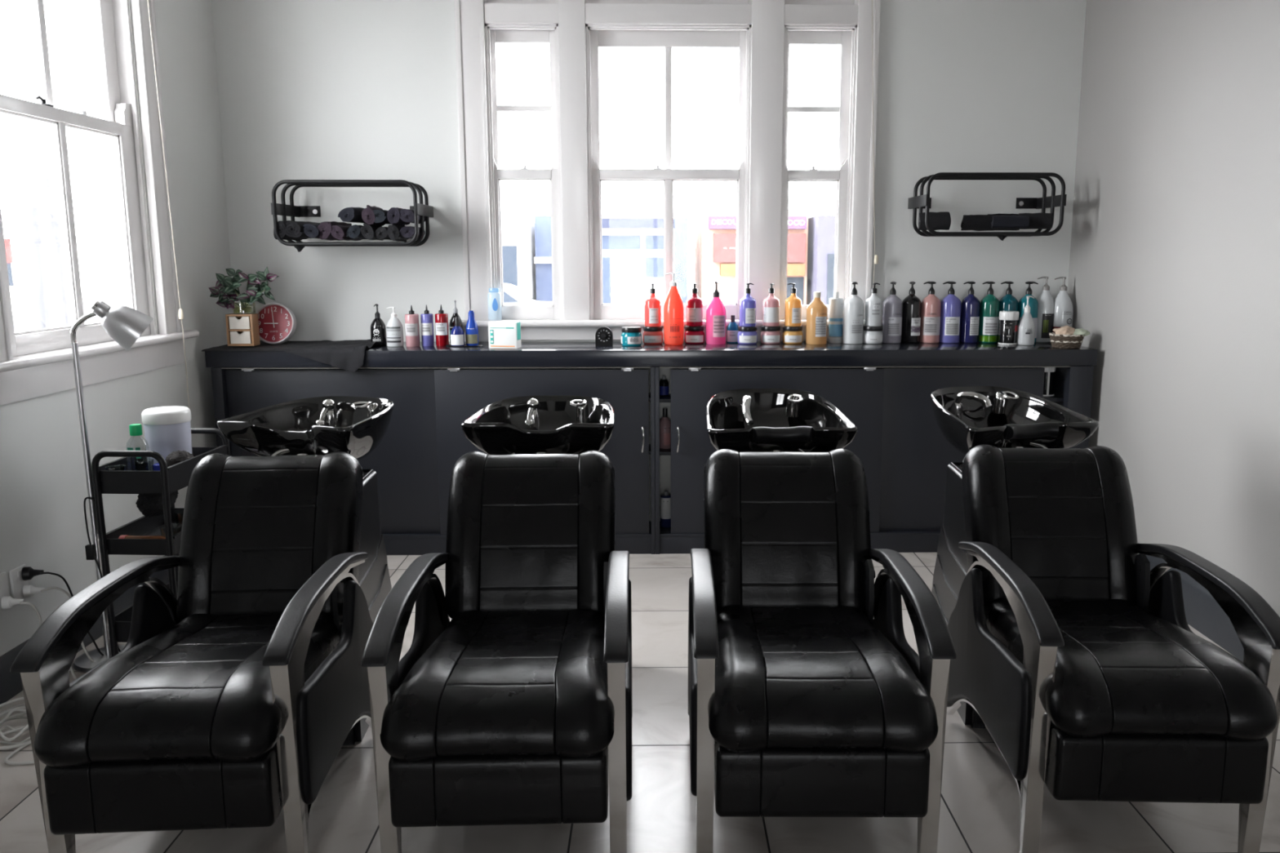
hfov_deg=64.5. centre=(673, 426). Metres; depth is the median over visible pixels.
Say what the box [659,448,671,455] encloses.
shelf
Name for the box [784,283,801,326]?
pump bottle
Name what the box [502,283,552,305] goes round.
parked car
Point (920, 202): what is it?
wall rack
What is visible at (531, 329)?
trim
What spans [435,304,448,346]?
bottle
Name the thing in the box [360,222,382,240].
rolled towel
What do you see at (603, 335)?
timer
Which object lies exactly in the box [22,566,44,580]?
plug
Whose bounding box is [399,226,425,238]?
rolled towel
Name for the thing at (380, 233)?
rolled towel
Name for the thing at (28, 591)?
plug
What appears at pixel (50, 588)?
power cable
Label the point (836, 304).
lotion bottle
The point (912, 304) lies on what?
pump bottle
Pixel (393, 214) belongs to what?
rolled towel
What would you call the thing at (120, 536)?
tube
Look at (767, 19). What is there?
trim
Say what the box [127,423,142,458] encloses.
clear bottle
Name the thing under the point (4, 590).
wall socket
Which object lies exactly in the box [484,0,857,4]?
window
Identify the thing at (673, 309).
pump bottle
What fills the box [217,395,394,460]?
bowl
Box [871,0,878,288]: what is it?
blind cord
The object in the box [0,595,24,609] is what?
plug
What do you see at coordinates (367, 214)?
rolled towel
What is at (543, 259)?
building
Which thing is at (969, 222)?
rolled towel
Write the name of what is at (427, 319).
bottle
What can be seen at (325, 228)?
rolled towel
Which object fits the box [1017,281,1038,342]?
pump bottle
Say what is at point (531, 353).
countertop
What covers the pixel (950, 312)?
pump bottle
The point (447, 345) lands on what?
mat
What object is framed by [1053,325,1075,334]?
folded cloth
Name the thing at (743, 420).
bowl
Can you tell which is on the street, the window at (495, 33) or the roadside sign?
the roadside sign
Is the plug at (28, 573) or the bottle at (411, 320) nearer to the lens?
the plug at (28, 573)
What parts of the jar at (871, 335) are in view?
lid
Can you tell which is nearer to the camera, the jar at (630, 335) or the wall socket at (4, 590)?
the wall socket at (4, 590)
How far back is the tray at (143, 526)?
3.59 m
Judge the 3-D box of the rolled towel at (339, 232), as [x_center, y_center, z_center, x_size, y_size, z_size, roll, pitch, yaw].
[-1.646,-0.974,5.096,0.075,0.076,0.248,1,10,4]
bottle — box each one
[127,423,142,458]
[370,303,386,346]
[386,306,404,346]
[404,305,419,346]
[420,304,434,346]
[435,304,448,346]
[448,299,462,342]
[450,317,464,346]
[465,310,478,345]
[487,288,502,320]
[644,283,661,326]
[659,375,668,396]
[659,408,671,448]
[660,491,671,527]
[663,272,684,345]
[686,282,702,326]
[706,280,725,344]
[726,315,738,342]
[739,283,755,326]
[762,283,779,326]
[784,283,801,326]
[805,291,827,344]
[828,291,843,342]
[842,281,863,344]
[864,282,882,326]
[881,281,902,343]
[901,281,921,342]
[920,281,941,342]
[939,281,961,342]
[960,281,980,342]
[977,281,999,342]
[997,281,1018,342]
[1016,295,1035,345]
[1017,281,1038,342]
[1035,276,1053,342]
[1053,276,1073,333]
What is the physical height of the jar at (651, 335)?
0.092 m
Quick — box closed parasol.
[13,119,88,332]
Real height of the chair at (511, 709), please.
1.000 m
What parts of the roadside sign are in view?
red panel, dark panel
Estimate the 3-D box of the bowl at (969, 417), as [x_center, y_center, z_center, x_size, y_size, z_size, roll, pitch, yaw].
[1.170,0.002,3.648,0.505,0.239,0.458,-3,10,-16]
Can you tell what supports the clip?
in the trolley
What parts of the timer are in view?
dial knob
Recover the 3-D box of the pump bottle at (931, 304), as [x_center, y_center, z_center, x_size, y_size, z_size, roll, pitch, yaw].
[1.360,-0.606,5.357,0.102,0.321,0.103,0,10,-1]
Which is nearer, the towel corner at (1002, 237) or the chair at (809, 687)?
the chair at (809, 687)
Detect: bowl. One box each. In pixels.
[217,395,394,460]
[461,395,614,454]
[706,388,857,452]
[930,386,1098,454]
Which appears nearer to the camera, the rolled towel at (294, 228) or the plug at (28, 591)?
the plug at (28, 591)
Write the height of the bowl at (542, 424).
0.211 m
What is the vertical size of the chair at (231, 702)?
1.000 m
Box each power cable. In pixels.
[19,601,77,679]
[40,572,104,655]
[40,586,94,662]
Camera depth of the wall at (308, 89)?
5.27 m
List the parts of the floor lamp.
shade knob, power cord, lamp shade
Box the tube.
[118,535,165,539]
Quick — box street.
[9,291,692,323]
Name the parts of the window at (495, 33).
sash, sash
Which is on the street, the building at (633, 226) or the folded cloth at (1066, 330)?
the building at (633, 226)
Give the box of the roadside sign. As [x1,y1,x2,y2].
[4,238,13,286]
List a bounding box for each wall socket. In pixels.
[0,572,9,608]
[8,564,28,599]
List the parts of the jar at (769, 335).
lid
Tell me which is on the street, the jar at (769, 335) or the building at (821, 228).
the building at (821, 228)
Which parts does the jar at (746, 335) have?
lid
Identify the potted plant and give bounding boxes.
[208,266,279,309]
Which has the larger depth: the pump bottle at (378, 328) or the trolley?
the pump bottle at (378, 328)
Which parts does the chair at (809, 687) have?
panel, armrest, chrome frame, backrest, seat, panel, chrome frame, armrest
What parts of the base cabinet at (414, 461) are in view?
sliding door, panel, sliding door, handle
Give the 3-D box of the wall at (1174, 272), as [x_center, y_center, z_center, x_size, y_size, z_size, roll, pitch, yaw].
[2.340,-0.151,-0.009,0.250,3.300,10.950,0,10,-1]
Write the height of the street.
0.100 m
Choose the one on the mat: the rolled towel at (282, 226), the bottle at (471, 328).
the bottle at (471, 328)
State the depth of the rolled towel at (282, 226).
4.99 m
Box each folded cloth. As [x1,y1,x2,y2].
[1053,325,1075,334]
[1073,328,1090,337]
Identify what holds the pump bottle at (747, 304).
on the jar at (746, 335)
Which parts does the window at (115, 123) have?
sash, sash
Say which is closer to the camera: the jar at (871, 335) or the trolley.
the trolley
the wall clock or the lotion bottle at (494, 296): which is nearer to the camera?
the wall clock
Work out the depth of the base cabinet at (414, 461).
5.01 m
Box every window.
[0,0,159,356]
[484,23,564,319]
[585,23,751,319]
[779,24,857,319]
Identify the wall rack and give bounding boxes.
[271,179,433,246]
[907,172,1066,236]
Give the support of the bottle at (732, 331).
on the countertop
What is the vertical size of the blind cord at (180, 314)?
2.220 m
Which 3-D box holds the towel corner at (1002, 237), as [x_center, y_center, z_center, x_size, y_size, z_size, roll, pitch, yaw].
[1.644,-0.947,5.063,0.082,0.035,0.018,0,10,-1]
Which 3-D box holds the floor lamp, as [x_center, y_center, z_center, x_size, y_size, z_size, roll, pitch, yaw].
[-2.042,0.216,3.673,0.370,1.338,0.236,0,10,-1]
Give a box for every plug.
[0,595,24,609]
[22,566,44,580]
[22,584,44,597]
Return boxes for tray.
[98,444,228,493]
[106,507,184,555]
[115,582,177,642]
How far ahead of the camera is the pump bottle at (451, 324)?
5.27 m
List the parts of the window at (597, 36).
sash, sash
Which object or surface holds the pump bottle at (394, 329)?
on the countertop
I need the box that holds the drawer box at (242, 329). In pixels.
[225,313,260,346]
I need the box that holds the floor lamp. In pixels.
[70,300,153,673]
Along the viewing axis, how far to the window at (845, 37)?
5.33 m
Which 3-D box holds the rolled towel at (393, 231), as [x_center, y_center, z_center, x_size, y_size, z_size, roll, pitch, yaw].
[-1.383,-0.973,5.101,0.065,0.087,0.249,0,10,-2]
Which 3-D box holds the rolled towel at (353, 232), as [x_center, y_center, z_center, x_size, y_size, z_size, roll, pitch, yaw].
[-1.580,-0.980,5.106,0.076,0.070,0.248,0,10,-1]
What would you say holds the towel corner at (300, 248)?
attached to the wall rack at (420, 209)
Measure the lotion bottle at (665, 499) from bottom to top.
0.185 m
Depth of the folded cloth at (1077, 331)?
5.01 m
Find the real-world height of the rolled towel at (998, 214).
0.085 m
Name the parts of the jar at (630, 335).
lid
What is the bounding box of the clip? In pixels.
[152,462,159,471]
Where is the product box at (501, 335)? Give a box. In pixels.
[488,321,521,348]
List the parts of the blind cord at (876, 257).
cord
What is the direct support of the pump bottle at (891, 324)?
on the countertop
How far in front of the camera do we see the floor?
2.73 m
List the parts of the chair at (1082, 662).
panel, seat, chrome frame, armrest, backrest, seat, panel, armrest, chrome frame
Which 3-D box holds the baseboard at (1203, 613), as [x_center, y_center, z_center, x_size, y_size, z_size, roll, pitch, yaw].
[2.199,1.383,0.250,0.032,0.190,10.950,0,10,-1]
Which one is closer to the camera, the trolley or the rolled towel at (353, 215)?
the trolley
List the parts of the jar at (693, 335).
lid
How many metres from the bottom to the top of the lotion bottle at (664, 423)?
0.205 m
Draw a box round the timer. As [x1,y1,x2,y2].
[595,326,613,346]
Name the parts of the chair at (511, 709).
armrest, chrome frame, panel, seat, backrest, armrest, chrome frame, panel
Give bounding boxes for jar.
[621,326,641,346]
[642,325,662,344]
[684,325,704,344]
[737,325,757,344]
[760,325,781,344]
[782,325,803,344]
[862,325,883,344]
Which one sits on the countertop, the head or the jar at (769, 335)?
the jar at (769, 335)
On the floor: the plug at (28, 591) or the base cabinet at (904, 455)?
the base cabinet at (904, 455)
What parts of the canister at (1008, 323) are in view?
lid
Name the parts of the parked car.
car glass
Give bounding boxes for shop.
[693,209,808,304]
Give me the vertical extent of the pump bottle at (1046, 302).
0.346 m
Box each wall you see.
[0,0,234,656]
[211,0,1086,461]
[1067,0,1279,617]
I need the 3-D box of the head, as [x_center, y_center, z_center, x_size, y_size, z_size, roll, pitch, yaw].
[-1.810,0.143,3.714,0.117,0.110,0.107,0,10,-1]
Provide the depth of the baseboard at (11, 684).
3.53 m
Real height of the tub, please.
0.247 m
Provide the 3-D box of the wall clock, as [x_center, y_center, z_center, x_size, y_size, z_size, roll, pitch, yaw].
[-2.038,-0.525,5.170,0.211,0.212,0.086,0,10,0]
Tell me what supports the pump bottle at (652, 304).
on the jar at (651, 335)
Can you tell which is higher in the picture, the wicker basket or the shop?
the shop
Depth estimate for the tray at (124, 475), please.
3.53 m
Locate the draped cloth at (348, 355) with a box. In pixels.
[201,338,382,372]
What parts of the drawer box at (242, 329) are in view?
drawer, drawer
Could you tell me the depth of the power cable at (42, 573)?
3.65 m
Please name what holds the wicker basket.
on the countertop
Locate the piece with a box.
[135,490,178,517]
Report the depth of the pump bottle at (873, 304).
5.26 m
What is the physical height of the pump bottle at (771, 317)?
0.224 m
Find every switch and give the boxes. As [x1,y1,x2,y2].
[17,569,22,577]
[84,544,96,559]
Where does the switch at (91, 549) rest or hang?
attached to the floor lamp
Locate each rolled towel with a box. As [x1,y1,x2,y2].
[273,220,306,240]
[283,221,320,238]
[302,223,319,238]
[317,221,351,240]
[330,225,361,240]
[337,207,365,223]
[346,224,366,239]
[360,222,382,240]
[361,204,385,226]
[373,209,391,224]
[373,226,391,239]
[386,207,409,226]
[386,224,408,242]
[399,208,426,223]
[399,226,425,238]
[918,211,951,230]
[960,214,998,231]
[987,213,1019,230]
[991,214,1029,228]
[1017,212,1053,229]
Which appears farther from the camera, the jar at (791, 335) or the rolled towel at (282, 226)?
the jar at (791, 335)
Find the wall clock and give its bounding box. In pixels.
[255,302,296,344]
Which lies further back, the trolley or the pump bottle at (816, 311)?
the pump bottle at (816, 311)
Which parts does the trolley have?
handle frame, handle frame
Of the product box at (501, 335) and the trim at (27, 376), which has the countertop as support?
the product box at (501, 335)
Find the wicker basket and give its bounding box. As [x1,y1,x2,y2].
[1048,332,1084,348]
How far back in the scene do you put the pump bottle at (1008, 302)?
5.32 m
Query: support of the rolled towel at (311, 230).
on the wall rack at (420, 209)
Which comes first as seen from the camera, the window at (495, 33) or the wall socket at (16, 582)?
the wall socket at (16, 582)
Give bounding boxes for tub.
[141,405,192,471]
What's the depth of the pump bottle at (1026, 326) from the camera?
5.20 m
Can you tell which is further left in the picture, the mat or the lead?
the lead
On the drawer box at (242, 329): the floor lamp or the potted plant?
the potted plant
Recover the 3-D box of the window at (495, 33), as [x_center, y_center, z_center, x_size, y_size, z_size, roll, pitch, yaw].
[-0.776,-1.323,5.356,0.376,1.503,0.150,0,10,-1]
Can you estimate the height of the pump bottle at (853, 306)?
0.321 m
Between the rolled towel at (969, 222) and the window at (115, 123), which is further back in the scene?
the rolled towel at (969, 222)
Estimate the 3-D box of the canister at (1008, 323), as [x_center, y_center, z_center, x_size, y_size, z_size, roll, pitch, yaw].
[1.734,-0.511,5.245,0.097,0.171,0.097,0,10,-1]
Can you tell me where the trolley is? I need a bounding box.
[91,427,230,657]
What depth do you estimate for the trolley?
3.56 m
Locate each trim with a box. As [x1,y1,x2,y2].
[0,0,181,361]
[0,330,199,405]
[448,319,882,340]
[453,0,880,319]
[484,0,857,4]
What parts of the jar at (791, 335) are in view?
lid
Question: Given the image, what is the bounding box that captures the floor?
[0,552,1279,852]
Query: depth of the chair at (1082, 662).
2.66 m
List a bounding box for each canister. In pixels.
[998,311,1018,345]
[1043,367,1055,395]
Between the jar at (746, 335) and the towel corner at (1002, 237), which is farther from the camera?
the jar at (746, 335)
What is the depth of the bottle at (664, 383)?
5.14 m
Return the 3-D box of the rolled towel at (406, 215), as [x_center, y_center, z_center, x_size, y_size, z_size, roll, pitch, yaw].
[-1.316,-1.056,5.092,0.093,0.068,0.248,0,10,-1]
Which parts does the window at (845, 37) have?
sash, sash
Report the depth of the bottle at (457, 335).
5.11 m
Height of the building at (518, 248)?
3.200 m
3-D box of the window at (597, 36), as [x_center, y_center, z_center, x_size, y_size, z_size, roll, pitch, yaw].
[-0.028,-1.325,5.369,0.849,1.503,0.150,0,10,-1]
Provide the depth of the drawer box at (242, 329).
4.99 m
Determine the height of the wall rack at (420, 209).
0.319 m
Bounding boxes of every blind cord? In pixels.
[147,0,190,409]
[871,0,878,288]
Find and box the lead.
[0,697,34,764]
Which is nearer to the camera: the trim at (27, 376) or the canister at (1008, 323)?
the trim at (27, 376)
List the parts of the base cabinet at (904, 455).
handle, sliding door, panel, sliding door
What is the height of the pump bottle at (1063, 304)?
0.345 m
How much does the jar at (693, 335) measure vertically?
0.092 m
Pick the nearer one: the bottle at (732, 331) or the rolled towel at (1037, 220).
the rolled towel at (1037, 220)
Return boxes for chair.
[9,395,394,852]
[360,395,632,852]
[688,388,956,852]
[930,386,1279,852]
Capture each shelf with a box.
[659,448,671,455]
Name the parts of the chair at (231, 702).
armrest, chrome frame, panel, seat, backrest, armrest, chrome frame, panel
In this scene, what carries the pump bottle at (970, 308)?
on the countertop
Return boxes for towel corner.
[293,245,305,252]
[996,235,1007,240]
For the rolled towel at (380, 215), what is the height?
0.068 m
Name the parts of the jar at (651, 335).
lid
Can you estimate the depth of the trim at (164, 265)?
4.48 m
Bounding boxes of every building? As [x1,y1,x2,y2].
[501,221,536,300]
[533,215,552,302]
[601,195,687,303]
[806,215,835,304]
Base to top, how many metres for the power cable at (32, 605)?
0.329 m
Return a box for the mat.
[445,343,482,346]
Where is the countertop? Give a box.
[204,341,1097,367]
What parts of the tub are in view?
lid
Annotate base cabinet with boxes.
[210,366,655,555]
[654,365,1093,554]
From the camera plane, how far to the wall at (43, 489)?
4.39 m
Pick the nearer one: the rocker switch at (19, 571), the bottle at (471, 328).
the rocker switch at (19, 571)
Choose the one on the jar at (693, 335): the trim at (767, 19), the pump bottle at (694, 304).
the pump bottle at (694, 304)
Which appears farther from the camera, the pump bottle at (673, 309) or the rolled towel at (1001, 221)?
the pump bottle at (673, 309)
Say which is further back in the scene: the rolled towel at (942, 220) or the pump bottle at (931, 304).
the pump bottle at (931, 304)
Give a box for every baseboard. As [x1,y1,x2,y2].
[0,552,179,704]
[1137,542,1244,662]
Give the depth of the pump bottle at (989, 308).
5.33 m
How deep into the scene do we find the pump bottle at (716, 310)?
5.24 m

